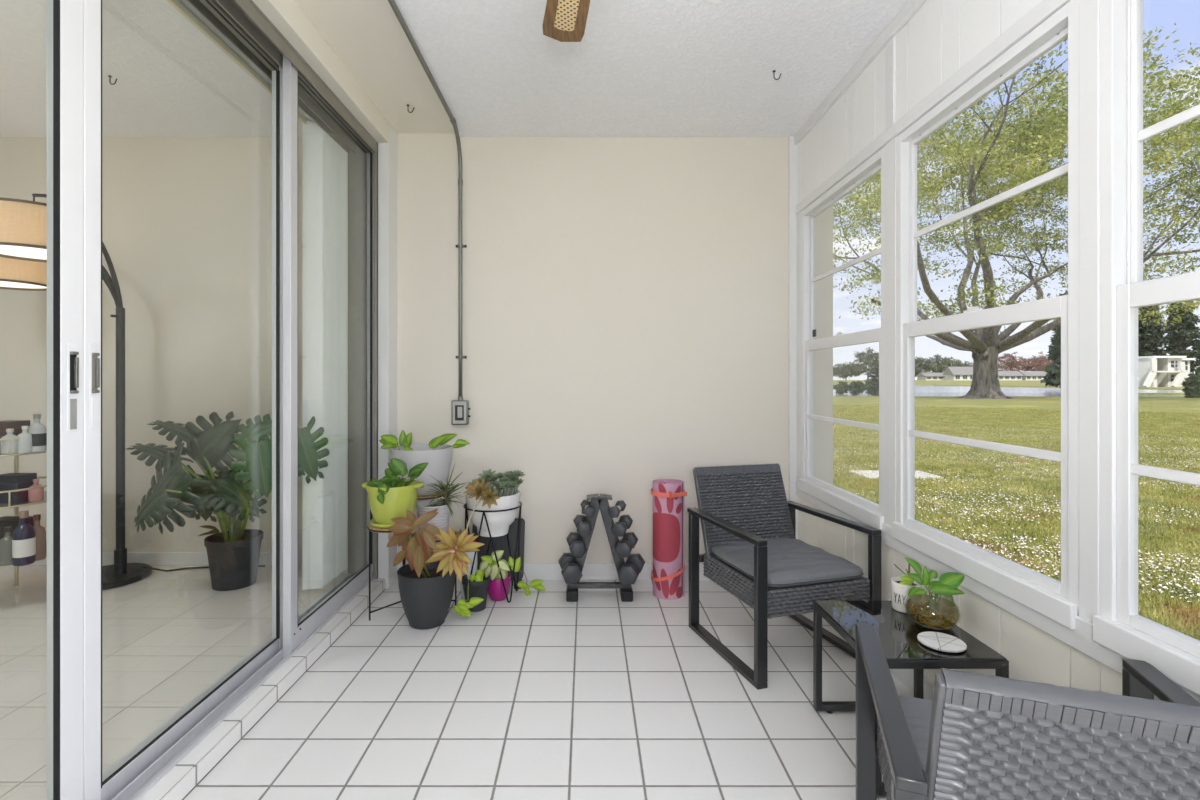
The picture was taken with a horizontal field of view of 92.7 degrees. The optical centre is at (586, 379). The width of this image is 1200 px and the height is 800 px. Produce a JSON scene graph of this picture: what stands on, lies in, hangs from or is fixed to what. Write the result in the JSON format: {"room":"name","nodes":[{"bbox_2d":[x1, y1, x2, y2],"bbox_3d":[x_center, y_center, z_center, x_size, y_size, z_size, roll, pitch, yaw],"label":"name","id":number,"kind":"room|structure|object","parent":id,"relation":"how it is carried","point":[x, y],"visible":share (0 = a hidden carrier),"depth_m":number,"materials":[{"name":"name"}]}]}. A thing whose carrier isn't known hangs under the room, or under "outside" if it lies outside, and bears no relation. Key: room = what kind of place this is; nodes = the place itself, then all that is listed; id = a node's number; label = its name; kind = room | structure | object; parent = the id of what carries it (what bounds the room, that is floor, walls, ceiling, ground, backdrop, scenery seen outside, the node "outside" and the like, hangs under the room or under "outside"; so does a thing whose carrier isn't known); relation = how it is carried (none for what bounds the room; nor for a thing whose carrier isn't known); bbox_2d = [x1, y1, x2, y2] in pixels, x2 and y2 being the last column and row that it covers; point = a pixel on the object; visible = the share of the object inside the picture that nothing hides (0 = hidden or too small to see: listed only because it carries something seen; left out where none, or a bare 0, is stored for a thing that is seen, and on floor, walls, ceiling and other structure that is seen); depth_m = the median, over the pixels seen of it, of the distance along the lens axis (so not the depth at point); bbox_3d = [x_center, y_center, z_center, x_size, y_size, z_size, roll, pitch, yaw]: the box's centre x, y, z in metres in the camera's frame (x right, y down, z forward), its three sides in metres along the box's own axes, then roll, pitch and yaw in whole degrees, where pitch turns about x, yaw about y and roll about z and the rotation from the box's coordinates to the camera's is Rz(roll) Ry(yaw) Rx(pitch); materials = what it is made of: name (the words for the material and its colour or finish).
{"room":"sunroom","nodes":[
{"label":"sunroom","id":0,"kind":"room"},
{"bbox_2d":[0,0,301,136],"bbox_3d":[-3.393,-1.392,0.505,4.415,0.100,5.310,0,0,0],"label":"ceiling","id":1,"kind":"structure","parent":0,"point":[173,80],"depth_m":2.55,"materials":[{"name":"paint"}]},
{"bbox_2d":[166,0,271,94],"bbox_3d":[-1.292,-1.157,1.983,0.088,0.058,0.567,0,0,0],"label":"rail","id":2,"kind":"object","parent":1,"relation":"hanging from","point":[184,7],"depth_m":2.06,"materials":[{"name":"metal"}]},
{"bbox_2d":[298,106,347,589],"bbox_3d":[-1.292,-0.101,2.733,0.088,2.174,0.508,0,0,0],"label":"vertical blind","id":3,"kind":"object","parent":1,"relation":"hanging from","point":[324,330],"depth_m":2.75,"materials":[{"name":"plastic"}]},
{"bbox_2d":[0,566,346,799],"bbox_3d":[-3.428,1.123,0.505,4.344,0.200,5.310,0,0,0],"label":"floor","id":4,"kind":"structure","parent":0,"point":[167,637],"depth_m":2.16,"materials":[{"name":"tile"}]},
{"bbox_2d":[0,438,46,586],"bbox_3d":[-2.714,0.626,2.640,0.459,0.793,0.459,0,0,0],"label":"bar cart","id":5,"kind":"object","parent":4,"relation":"on","point":[16,456],"visible":0.2,"depth_m":2.59,"materials":[{"name":"metal"}]},
{"bbox_2d":[0,527,11,565],"bbox_3d":[-2.528,0.724,2.500,0.060,0.160,0.060,0,0,0],"label":"bottle","id":6,"kind":"object","parent":5,"relation":"on","point":[5,542],"visible":0.82,"depth_m":2.48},
{"bbox_2d":[0,428,17,453],"bbox_3d":[-2.550,0.271,2.530,0.060,0.110,0.060,0,0,0],"label":"bottle","id":7,"kind":"object","parent":5,"relation":"on","point":[4,445],"visible":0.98,"depth_m":2.51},
{"bbox_2d":[0,420,29,438],"bbox_3d":[-2.686,0.258,2.660,0.102,0.135,0.102,0,0,0],"label":"gift box","id":8,"kind":"object","parent":5,"relation":"on","point":[17,425],"visible":0.46,"depth_m":2.63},
{"bbox_2d":[0,516,33,538],"bbox_3d":[-2.672,0.724,2.660,0.162,0.160,0.092,0,0,0],"label":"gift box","id":9,"kind":"object","parent":5,"relation":"on","point":[5,521],"visible":0.34,"depth_m":2.62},
{"bbox_2d":[0,473,36,503],"bbox_3d":[-2.602,0.491,2.600,0.122,0.125,0.092,0,0,0],"label":"gift box","id":10,"kind":"object","parent":5,"relation":"on","point":[8,481],"visible":0.75,"depth_m":2.56,"materials":[{"name":"cardboard"}]},
{"bbox_2d":[0,491,46,506],"bbox_3d":[-2.714,0.556,2.640,0.442,0.004,0.442,0,0,0],"label":"shelf","id":11,"kind":"object","parent":5,"relation":"attached to","point":[28,503],"depth_m":2.57,"materials":[{"name":"metal"}]},
{"bbox_2d":[12,510,35,565],"bbox_3d":[-2.458,0.689,2.500,0.074,0.230,0.074,0,0,0],"label":"bottle","id":12,"kind":"object","parent":5,"relation":"on","point":[23,536],"visible":1,"depth_m":2.48,"materials":[{"name":"glass"}]},
{"bbox_2d":[17,426,31,452],"bbox_3d":[-2.513,0.266,2.560,0.052,0.120,0.052,0,0,0],"label":"bottle","id":13,"kind":"object","parent":5,"relation":"on","point":[25,441],"visible":1,"depth_m":2.54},
{"bbox_2d":[28,479,43,501],"bbox_3d":[-2.522,0.504,2.620,0.052,0.100,0.052,0,0,0],"label":"bottle","id":14,"kind":"object","parent":5,"relation":"on","point":[34,495],"visible":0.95,"depth_m":2.60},
{"bbox_2d":[28,414,46,451],"bbox_3d":[-2.498,0.240,2.600,0.066,0.170,0.066,0,0,0],"label":"bottle","id":15,"kind":"object","parent":5,"relation":"on","point":[38,431],"visible":0.92,"depth_m":2.58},
{"bbox_2d":[33,514,45,560],"bbox_3d":[-2.459,0.704,2.560,0.060,0.200,0.060,0,0,0],"label":"bottle","id":16,"kind":"object","parent":5,"relation":"on","point":[40,532],"visible":0.77,"depth_m":2.55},
{"bbox_2d":[102,241,152,589],"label":"arc floor lamp","id":17,"kind":"object","parent":4,"relation":"on","point":[121,573],"depth_m":2.93,"materials":[{"name":"metal"}]},
{"bbox_2d":[0,193,46,290],"label":"lampshade","id":18,"kind":"object","parent":17,"relation":"attached to","point":[23,244],"depth_m":2.10,"materials":[{"name":"fabric"}]},
{"bbox_2d":[0,281,46,287],"bbox_3d":[-2.821,-0.472,2.780,0.318,0.004,0.318,0,0,0],"label":"diffuser","id":19,"kind":"object","parent":18,"relation":"attached to","point":[3,284],"depth_m":2.82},
{"bbox_2d":[0,245,46,259],"bbox_3d":[-2.125,-0.494,2.200,0.328,0.004,0.328,0,0,0],"label":"diffuser","id":20,"kind":"object","parent":18,"relation":"attached to","point":[19,252],"depth_m":2.21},
{"bbox_2d":[126,411,329,590],"bbox_3d":[-1.704,0.592,2.756,1.063,0.863,0.460,0,0,0],"label":"monstera","id":21,"kind":"object","parent":4,"relation":"on","point":[233,554],"visible":0.85,"depth_m":2.74,"materials":[{"name":"plant"}]},
{"bbox_2d":[204,529,262,590],"bbox_3d":[-1.760,0.900,2.860,0.252,0.245,0.252,0,0,0],"label":"pot","id":22,"kind":"object","parent":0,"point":[233,559],"depth_m":2.78,"materials":[{"name":"plastic"}]},
{"bbox_2d":[252,0,387,142],"bbox_3d":[-1.163,-0.130,0.735,0.235,2.465,4.570,0,0,0],"label":"wall","id":23,"kind":"structure","parent":0,"point":[287,16],"depth_m":2.30,"materials":[{"name":"beige paint"}]},
{"bbox_2d":[47,0,377,799],"bbox_3d":[-1.177,-0.084,1.260,0.155,2.333,3.520,0,0,0],"label":"door","id":24,"kind":"structure","parent":23,"relation":"in","point":[74,27],"depth_m":1.49,"materials":[{"name":"metal"}]},
{"bbox_2d":[160,579,385,799],"bbox_3d":[-1.062,1.074,0.735,0.004,0.052,4.570,0,0,0],"label":"trim","id":25,"kind":"structure","parent":23,"relation":"attached to","point":[189,781],"depth_m":1.85,"materials":[{"name":"tile"}]},
{"bbox_2d":[295,0,454,132],"bbox_3d":[-0.943,-1.402,0.805,0.485,0.080,4.710,0,0,0],"label":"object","id":26,"kind":"object","parent":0,"point":[367,36],"visible":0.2,"depth_m":2.42,"materials":[{"name":"beige paint"}]},
{"bbox_2d":[361,479,423,523],"bbox_3d":[-0.900,0.567,2.660,0.290,0.182,0.236,0,0,0],"label":"pot","id":27,"kind":"object","parent":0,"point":[387,500],"depth_m":2.58,"materials":[{"name":"ceramic"}]},
{"bbox_2d":[0,133,832,562],"bbox_3d":[-2.119,-0.122,3.240,6.962,3.050,0.160,0,0,0],"label":"wall","id":28,"kind":"structure","parent":0,"point":[625,300],"depth_m":3.16,"materials":[{"name":"paint"}]},
{"bbox_2d":[8,552,301,565],"bbox_3d":[-3.440,0.986,3.154,4.320,0.075,0.012,0,0,0],"label":"baseboard","id":29,"kind":"structure","parent":28,"relation":"attached to","point":[150,558],"depth_m":3.15,"materials":[{"name":"white paint"}]},
{"bbox_2d":[344,122,396,588],"bbox_3d":[-1.163,-0.130,3.090,0.235,2.465,0.140,0,0,0],"label":"door frame","id":30,"kind":"structure","parent":28,"relation":"attached to","point":[387,152],"depth_m":3.02,"materials":[{"name":"white paint"}]},
{"bbox_2d":[388,0,466,395],"bbox_3d":[-0.691,-0.616,0.830,0.062,1.448,4.660,0,0,0],"label":"conduit","id":31,"kind":"object","parent":28,"relation":"attached to","point":[392,3],"visible":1,"depth_m":3.11,"materials":[{"name":"metal"}]},
{"bbox_2d":[452,396,469,424],"bbox_3d":[-0.685,0.167,3.127,0.099,0.156,0.067,0,0,0],"label":"junction box","id":32,"kind":"object","parent":28,"relation":"attached to","point":[460,407],"visible":1,"depth_m":3.10,"materials":[{"name":"metal"}]},
{"bbox_2d":[397,563,709,579],"bbox_3d":[0.058,1.057,3.153,2.205,0.092,0.014,0,0,0],"label":"baseboard","id":33,"kind":"structure","parent":28,"relation":"attached to","point":[542,571],"depth_m":3.15,"materials":[{"name":"white paint"}]},
{"bbox_2d":[789,136,797,538],"bbox_3d":[1.143,-0.165,3.151,0.055,2.355,0.018,0,0,0],"label":"trim","id":34,"kind":"structure","parent":28,"relation":"attached to","point":[793,149],"depth_m":3.14,"materials":[{"name":"white paint"}]},
{"bbox_2d":[390,444,452,495],"bbox_3d":[-0.843,0.461,2.930,0.314,0.235,0.314,0,0,0],"label":"pot","id":35,"kind":"object","parent":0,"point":[438,457],"depth_m":2.83,"materials":[{"name":"ceramic"}]},
{"bbox_2d":[397,560,455,628],"bbox_3d":[-0.724,0.981,2.600,0.260,0.245,0.260,0,0,0],"label":"pot","id":36,"kind":"object","parent":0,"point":[426,598],"depth_m":2.51,"materials":[{"name":"plastic"}]},
{"bbox_2d":[461,573,489,611],"bbox_3d":[-0.533,1.027,2.760,0.138,0.152,0.138,0,0,0],"label":"pot","id":37,"kind":"object","parent":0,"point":[478,587],"depth_m":2.71,"materials":[{"name":"plastic"}]},
{"bbox_2d":[465,487,519,536],"bbox_3d":[-0.474,0.674,2.900,0.277,0.212,0.277,0,0,0],"label":"pot","id":38,"kind":"object","parent":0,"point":[498,522],"depth_m":2.81,"materials":[{"name":"white ceramic"}]},
{"bbox_2d":[488,573,510,600],"bbox_3d":[-0.444,1.044,2.885,0.122,0.118,0.122,0,0,0],"label":"pot","id":39,"kind":"object","parent":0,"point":[496,592],"depth_m":2.83,"materials":[{"name":"ceramic"}]},
{"bbox_2d":[182,580,913,799],"bbox_3d":[0.058,1.163,0.805,2.245,0.120,4.710,0,0,0],"label":"floor","id":40,"kind":"structure","parent":0,"point":[539,695],"depth_m":1.90,"materials":[{"name":"tile"}]},
{"bbox_2d":[139,578,383,799],"bbox_3d":[-1.092,1.048,0.735,0.050,0.004,4.570,0,0,0],"label":"step","id":41,"kind":"structure","parent":40,"relation":"on","point":[195,755],"depth_m":1.82,"materials":[{"name":"tile"}]},
{"bbox_2d":[367,492,456,620],"bbox_3d":[-0.821,0.841,2.800,0.384,0.524,0.504,0,0,0],"label":"plant stand","id":42,"kind":"object","parent":40,"relation":"on","point":[370,527],"visible":0.2,"depth_m":2.62,"materials":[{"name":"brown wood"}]},
{"bbox_2d":[369,524,413,532],"bbox_3d":[-0.900,0.677,2.660,0.214,0.014,0.214,0,0,0],"label":"shelf","id":43,"kind":"object","parent":42,"relation":"attached to","point":[371,529],"depth_m":2.56,"materials":[{"name":"brown wood"}]},
{"bbox_2d":[361,458,427,527],"bbox_3d":[-0.889,0.514,2.651,0.273,0.312,0.236,0,0,40],"label":"pothos","id":44,"kind":"object","parent":42,"relation":"on","point":[390,496],"visible":0.94,"depth_m":2.59,"materials":[{"name":"ceramic"}]},
{"bbox_2d":[379,430,469,495],"bbox_3d":[-0.839,0.417,2.911,0.368,0.324,0.348,0,0,-39],"label":"pothos","id":45,"kind":"object","parent":42,"relation":"on","point":[438,454],"visible":0.8,"depth_m":2.85,"materials":[{"name":"ceramic"}]},
{"bbox_2d":[416,464,466,536],"bbox_3d":[-0.700,0.573,2.772,0.253,0.352,0.222,0,0,0],"label":"potted spiky plant","id":46,"kind":"object","parent":42,"relation":"on","point":[441,520],"visible":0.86,"depth_m":2.76,"materials":[{"name":"green plant"}]},
{"bbox_2d":[387,509,483,628],"bbox_3d":[-0.664,0.833,2.584,0.436,0.541,0.292,0,0,0],"label":"potted plant","id":47,"kind":"object","parent":40,"relation":"on","point":[426,584],"visible":1,"depth_m":2.50,"materials":[{"name":"plant"}]},
{"bbox_2d":[460,551,477,599],"bbox_3d":[-0.586,0.967,2.840,0.088,0.272,0.088,0,0,0],"label":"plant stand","id":48,"kind":"object","parent":40,"relation":"on","point":[470,555],"visible":0.17,"depth_m":2.81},
{"bbox_2d":[454,570,489,616],"bbox_3d":[-0.536,0.999,2.710,0.144,0.207,0.238,0,0,0],"label":"pothos","id":49,"kind":"object","parent":40,"relation":"on","point":[475,589],"visible":0.99,"depth_m":2.70,"materials":[{"name":"plastic"}]},
{"bbox_2d":[463,501,521,602],"bbox_3d":[-0.474,0.866,2.900,0.294,0.474,0.294,0,0,0],"label":"plant stand","id":50,"kind":"object","parent":40,"relation":"on","point":[465,504],"visible":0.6,"depth_m":2.85,"materials":[{"name":"black metal"}]},
{"bbox_2d":[455,468,525,537],"bbox_3d":[-0.469,0.616,2.861,0.328,0.327,0.356,0,0,0],"label":"succulents","id":51,"kind":"object","parent":50,"relation":"on","point":[481,494],"visible":0.99,"depth_m":2.81,"materials":[{"name":"white ceramic"}]},
{"bbox_2d":[472,518,524,588],"bbox_3d":[-0.474,0.927,3.067,0.281,0.352,0.115,0,0,0],"label":"step stool","id":52,"kind":"object","parent":40,"relation":"on","point":[500,543],"visible":0.38,"depth_m":3.06,"materials":[{"name":"black plastic"}]},
{"bbox_2d":[479,550,545,600],"bbox_3d":[-0.368,0.982,2.860,0.321,0.260,0.172,0,0,0],"label":"pothos","id":53,"kind":"object","parent":40,"relation":"on","point":[496,592],"visible":0.92,"depth_m":2.84,"materials":[{"name":"plant"}]},
{"bbox_2d":[566,494,632,601],"bbox_3d":[0.066,0.846,2.915,0.348,0.515,0.150,0,0,0],"label":"dumbbell rack","id":54,"kind":"object","parent":40,"relation":"on","point":[598,502],"visible":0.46,"depth_m":2.87,"materials":[{"name":"metal"}]},
{"bbox_2d":[558,553,582,583],"bbox_3d":[-0.084,0.956,2.912,0.102,0.095,0.229,0,0,-8],"label":"dumbbell","id":55,"kind":"object","parent":54,"relation":"on","point":[571,572],"visible":0.92,"depth_m":2.80,"materials":[{"name":"rubber"}]},
{"bbox_2d":[566,532,586,557],"bbox_3d":[-0.053,0.837,2.912,0.084,0.079,0.209,0,0,-8],"label":"dumbbell","id":56,"kind":"object","parent":54,"relation":"on","point":[577,548],"visible":0.91,"depth_m":2.81,"materials":[{"name":"rubber"}]},
{"bbox_2d":[573,514,591,536],"bbox_3d":[-0.021,0.740,2.912,0.074,0.069,0.199,0,0,-8],"label":"dumbbell","id":57,"kind":"object","parent":54,"relation":"on","point":[584,529],"visible":0.96,"depth_m":2.82,"materials":[{"name":"rubber"}]},
{"bbox_2d":[611,515,632,536],"bbox_3d":[0.183,0.740,2.909,0.074,0.069,0.199,0,0,15],"label":"dumbbell","id":58,"kind":"object","parent":54,"relation":"on","point":[619,528],"visible":1,"depth_m":2.82,"materials":[{"name":"rubber"}]},
{"bbox_2d":[615,532,637,557],"bbox_3d":[0.204,0.837,2.909,0.084,0.079,0.209,0,0,15],"label":"dumbbell","id":59,"kind":"object","parent":54,"relation":"on","point":[623,548],"visible":0.98,"depth_m":2.82,"materials":[{"name":"rubber"}]},
{"bbox_2d":[618,553,644,584],"bbox_3d":[0.231,0.959,2.908,0.102,0.095,0.229,0,0,15],"label":"dumbbell","id":60,"kind":"object","parent":54,"relation":"on","point":[628,574],"visible":0.98,"depth_m":2.81,"materials":[{"name":"rubber"}]},
{"bbox_2d":[651,479,686,599],"bbox_3d":[0.421,0.812,2.942,0.178,0.582,0.181,0,0,0],"label":"yoga mat","id":61,"kind":"object","parent":40,"relation":"on","point":[668,494],"visible":1,"depth_m":2.88,"materials":[{"name":"rubber"}]},
{"bbox_2d":[687,463,880,689],"bbox_3d":[0.784,0.750,2.400,0.542,0.705,0.603,0,0,-16],"label":"armchair","id":62,"kind":"object","parent":40,"relation":"on","point":[753,551],"visible":1,"depth_m":2.34,"materials":[{"name":"wicker"}]},
{"bbox_2d":[712,538,862,586],"bbox_3d":[0.802,0.734,2.338,0.444,0.056,0.466,0,0,-16],"label":"seat cushion","id":63,"kind":"object","parent":62,"relation":"on","point":[792,562],"depth_m":2.23,"materials":[{"name":"grey fabric"}]},
{"bbox_2d":[813,601,1008,794],"bbox_3d":[0.935,0.919,1.709,0.357,0.368,0.404,0,0,0],"label":"side table","id":64,"kind":"object","parent":40,"relation":"on","point":[897,633],"visible":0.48,"depth_m":1.70,"materials":[{"name":"black glass"}]},
{"bbox_2d":[891,560,921,613],"bbox_3d":[1.022,0.655,1.827,0.087,0.160,0.098,0,0,21],"label":"potted cutting","id":65,"kind":"object","parent":64,"relation":"on","point":[900,586],"visible":0.85,"depth_m":1.80,"materials":[{"name":"white ceramic"}]},
{"bbox_2d":[891,577,921,613],"bbox_3d":[1.024,0.690,1.832,0.087,0.090,0.087,0,0,0],"label":"pot","id":66,"kind":"object","parent":65,"relation":"on","point":[900,588],"depth_m":1.80,"materials":[{"name":"white ceramic"}]},
{"bbox_2d":[904,557,965,629],"bbox_3d":[1.047,0.639,1.715,0.172,0.192,0.147,0,0,0],"label":"plant","id":67,"kind":"object","parent":64,"relation":"on","point":[948,582],"visible":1,"depth_m":1.70,"materials":[{"name":"green plant"}]},
{"bbox_2d":[904,586,961,629],"bbox_3d":[1.037,0.684,1.715,0.147,0.101,0.147,0,0,0],"label":"bowl","id":68,"kind":"object","parent":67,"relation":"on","point":[913,591],"depth_m":1.70,"materials":[{"name":"clear glass"}]},
{"bbox_2d":[917,631,966,653],"bbox_3d":[0.988,0.730,1.592,0.117,0.010,0.117,0,0,0],"label":"coaster","id":69,"kind":"object","parent":64,"relation":"on","point":[937,641],"visible":1,"depth_m":1.58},
{"bbox_2d":[856,623,1199,799],"bbox_3d":[0.788,0.750,0.976,0.542,0.705,0.603,0,0,20],"label":"armchair","id":70,"kind":"object","parent":40,"relation":"on","point":[980,736],"visible":1,"depth_m":0.77,"materials":[{"name":"wicker"}]},
{"bbox_2d":[899,696,932,772],"bbox_3d":[0.810,0.734,1.036,0.444,0.056,0.466,0,0,20],"label":"seat cushion","id":71,"kind":"object","parent":70,"relation":"on","point":[917,711],"depth_m":1.19,"materials":[{"name":"grey fabric"}]},
{"bbox_2d":[394,0,908,136],"bbox_3d":[0.310,-1.392,0.805,2.020,0.100,4.710,0,0,0],"label":"ceiling","id":72,"kind":"structure","parent":0,"point":[638,68],"depth_m":2.43,"materials":[{"name":"paint"}]},
{"bbox_2d":[542,0,589,41],"bbox_3d":[0.020,-1.132,1.200,0.998,0.420,0.998,0,0,36],"label":"ceiling fan","id":73,"kind":"object","parent":72,"relation":"hanging from","point":[564,20],"visible":1,"depth_m":1.74,"materials":[{"name":"brown wood"}]},
{"bbox_2d":[798,0,1041,202],"bbox_3d":[1.185,-1.135,0.805,0.050,0.415,4.710,0,0,0],"label":"wall","id":74,"kind":"structure","parent":0,"point":[942,36],"depth_m":2.06,"materials":[{"name":"paint"}]},
{"bbox_2d":[794,0,926,144],"bbox_3d":[1.150,-1.317,0.805,0.020,0.050,4.710,0,0,0],"label":"trim","id":75,"kind":"structure","parent":74,"relation":"attached to","point":[912,6],"depth_m":2.36,"materials":[{"name":"white paint"}]},
{"bbox_2d":[795,0,1070,214],"bbox_3d":[1.180,-0.933,0.805,0.064,0.048,4.710,0,0,0],"label":"trim","id":76,"kind":"structure","parent":74,"relation":"attached to","point":[1042,11],"depth_m":1.80,"materials":[{"name":"white paint"}]},
{"bbox_2d":[798,497,1159,699],"bbox_3d":[1.185,0.853,0.805,0.050,0.500,4.710,0,0,0],"label":"wall","id":77,"kind":"structure","parent":0,"point":[1032,654],"depth_m":1.63,"materials":[{"name":"paint"}]},
{"bbox_2d":[797,212,800,480],"bbox_3d":[1.182,-0.177,3.120,0.056,1.464,0.080,0,0,0],"label":"trim","id":78,"kind":"structure","parent":77,"relation":"attached to","point":[799,213],"depth_m":3.11,"materials":[{"name":"white paint"}]},
{"bbox_2d":[798,146,884,530],"bbox_3d":[1.173,-0.160,2.647,0.071,1.494,0.865,0,0,0],"label":"window","id":79,"kind":"structure","parent":77,"relation":"in","point":[868,512],"depth_m":2.66,"materials":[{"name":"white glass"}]},
{"bbox_2d":[885,36,895,525],"bbox_3d":[1.181,-0.368,2.176,0.058,1.847,0.078,0,0,0],"label":"trim","id":80,"kind":"structure","parent":77,"relation":"attached to","point":[890,147],"depth_m":2.16,"materials":[{"name":"white paint"}]},
{"bbox_2d":[890,669,933,700],"bbox_3d":[1.153,1.057,0.805,0.013,0.092,4.710,0,0,0],"label":"baseboard","id":81,"kind":"structure","parent":77,"relation":"attached to","point":[906,676],"depth_m":2.02,"materials":[{"name":"white paint"}]},
{"bbox_2d":[892,0,1078,628],"bbox_3d":[1.173,-0.160,1.740,0.071,1.494,0.795,0,0,0],"label":"window","id":82,"kind":"structure","parent":77,"relation":"in","point":[1056,600],"depth_m":1.60,"materials":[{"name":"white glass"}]},
{"bbox_2d":[795,481,1199,702],"bbox_3d":[1.180,0.594,0.805,0.064,0.078,4.710,0,0,0],"label":"window sill","id":83,"kind":"structure","parent":77,"relation":"attached to","point":[1080,638],"depth_m":1.52,"materials":[{"name":"white paint"}]},
{"bbox_2d":[1079,0,1098,622],"bbox_3d":[1.181,-0.368,1.316,0.058,1.847,0.052,0,0,0],"label":"trim","id":84,"kind":"structure","parent":77,"relation":"attached to","point":[1088,9],"depth_m":1.32,"materials":[{"name":"white paint"}]},
{"bbox_2d":[1093,0,1199,694],"bbox_3d":[1.173,-0.160,0.860,0.071,1.494,0.860,0,0,0],"label":"window","id":85,"kind":"structure","parent":77,"relation":"in","point":[1118,627],"depth_m":1.25,"materials":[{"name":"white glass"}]},
{"label":"outside","id":86,"kind":"structure","parent":0,"visible":0},
{"bbox_2d":[833,386,1185,395],"bbox_3d":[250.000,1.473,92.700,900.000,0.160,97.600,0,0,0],"label":"lake water","id":87,"kind":"structure","parent":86,"point":[919,390],"depth_m":69.29,"materials":[{"name":"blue liquid"}]},
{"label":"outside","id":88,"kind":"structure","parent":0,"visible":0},
{"bbox_2d":[833,380,1045,385],"bbox_3d":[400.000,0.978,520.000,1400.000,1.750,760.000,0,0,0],"label":"bank","id":89,"kind":"object","parent":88,"point":[835,382],"visible":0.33,"depth_m":176.41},
{"bbox_2d":[833,362,866,379],"bbox_3d":[117.865,-3.999,261.382,18.973,9.347,18.911,0,0,0],"label":"tree","id":90,"kind":"object","parent":89,"relation":"on","point":[844,371],"visible":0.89,"depth_m":259.19,"materials":[{"name":"green plant"}]},
{"bbox_2d":[849,347,878,378],"bbox_3d":[120.612,-6.779,246.200,15.203,14.864,16.278,0,0,0],"label":"tree","id":91,"kind":"object","parent":89,"relation":"on","point":[867,358],"visible":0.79,"depth_m":244.80,"materials":[{"name":"green plant"}]},
{"bbox_2d":[915,356,942,379],"bbox_3d":[151.801,-5.116,262.382,16.026,11.582,16.843,0,0,0],"label":"tree","id":92,"kind":"object","parent":89,"relation":"on","point":[928,366],"visible":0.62,"depth_m":257.90,"materials":[{"name":"green plant"}]},
{"bbox_2d":[923,354,961,372],"bbox_3d":[176.903,-6.176,283.913,19.778,13.763,19.009,0,0,0],"label":"tree","id":93,"kind":"object","parent":89,"relation":"on","point":[946,362],"visible":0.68,"depth_m":282.18,"materials":[{"name":"green plant"}]},
{"bbox_2d":[943,367,972,379],"bbox_3d":[153.517,-2.426,235.000,10.123,6.100,7.200,0,0,0],"label":"house","id":94,"kind":"structure","parent":89,"relation":"on","point":[951,373],"depth_m":232.79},
{"bbox_2d":[998,371,1023,379],"bbox_3d":[176.212,-1.556,241.000,11.186,4.378,7.200,0,0,0],"label":"house","id":95,"kind":"structure","parent":89,"relation":"on","point":[1002,375],"depth_m":238.02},
{"bbox_2d":[998,352,1026,370],"bbox_3d":[194.093,-6.113,262.157,14.877,13.576,13.627,0,0,0],"label":"tree","id":96,"kind":"object","parent":89,"relation":"on","point":[1009,364],"visible":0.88,"depth_m":259.89,"materials":[{"name":"red plant"}]},
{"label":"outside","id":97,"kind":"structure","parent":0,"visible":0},
{"bbox_2d":[833,396,1199,623],"bbox_3d":[110.000,1.403,7.000,300.000,0.300,74.000,0,0,0],"label":"ground","id":98,"kind":"structure","parent":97,"point":[1176,404],"depth_m":29.25,"materials":[{"name":"plant"}]},
{"bbox_2d":[849,470,942,479],"bbox_3d":[4.025,1.248,7.475,0.950,0.050,0.550,0,0,0],"label":"paving slab","id":99,"kind":"object","parent":98,"relation":"on","point":[873,475],"visible":0.42,"depth_m":7.40,"materials":[{"name":"concrete"}]},
{"bbox_2d":[833,23,1199,398],"bbox_3d":[32.440,-10.737,39.287,39.880,23.980,29.478,0,0,-12],"label":"shade tree","id":100,"kind":"object","parent":98,"relation":"on","point":[985,344],"visible":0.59,"depth_m":37.52,"materials":[{"name":"green plant"}]},
{"bbox_2d":[833,404,1199,640],"bbox_3d":[7.601,1.227,16.360,29.276,0.052,14.351,0,0,-42],"label":"grass","id":101,"kind":"structure","parent":98,"relation":"on","point":[1163,613],"depth_m":6.56,"materials":[{"name":"plant"}]},
{"bbox_2d":[833,424,1199,601],"bbox_3d":[7.312,1.221,7.935,8.048,0.037,15.947,0,0,21],"label":"flowers","id":102,"kind":"object","parent":98,"relation":"on","point":[932,509],"visible":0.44,"depth_m":5.27,"materials":[{"name":"plant"}]},
{"bbox_2d":[1181,373,1199,397],"bbox_3d":[42.491,0.654,39.967,1.295,2.315,1.238,0,0,0],"label":"bush","id":103,"kind":"object","parent":98,"relation":"on","point":[1191,384],"visible":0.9,"depth_m":39.87,"materials":[{"name":"green plant"}]},
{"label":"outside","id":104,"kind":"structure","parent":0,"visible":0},
{"bbox_2d":[932,385,1184,394],"bbox_3d":[175.000,1.393,93.000,250.000,0.320,92.000,0,0,0],"label":"ground","id":105,"kind":"structure","parent":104,"point":[1039,386],"depth_m":94.03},
{"bbox_2d":[1040,290,1067,387],"bbox_3d":[62.333,-5.020,74.112,5.279,13.234,5.258,0,0,-44],"label":"conifer tree","id":106,"kind":"object","parent":105,"relation":"on","point":[1052,378],"visible":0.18,"depth_m":74.15,"materials":[{"name":"green plant"}]},
{"bbox_2d":[1138,305,1168,355],"bbox_3d":[119.668,-9.268,122.165,8.908,22.556,8.586,0,0,0],"label":"conifer tree","id":107,"kind":"object","parent":105,"relation":"on","point":[1152,335],"visible":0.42,"depth_m":120.45,"materials":[{"name":"green plant"}]},
{"bbox_2d":[1138,356,1194,386],"bbox_3d":[101.692,-1.398,104.375,10.427,5.596,11.250,0,0,0],"label":"house","id":108,"kind":"structure","parent":105,"relation":"on","point":[1153,371],"depth_m":100.00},
{"bbox_2d":[1160,301,1199,375],"bbox_3d":[139.837,-10.588,134.011,11.180,25.532,10.043,0,0,0],"label":"conifer tree","id":109,"kind":"object","parent":105,"relation":"on","point":[1177,343],"visible":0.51,"depth_m":132.64,"materials":[{"name":"green plant"}]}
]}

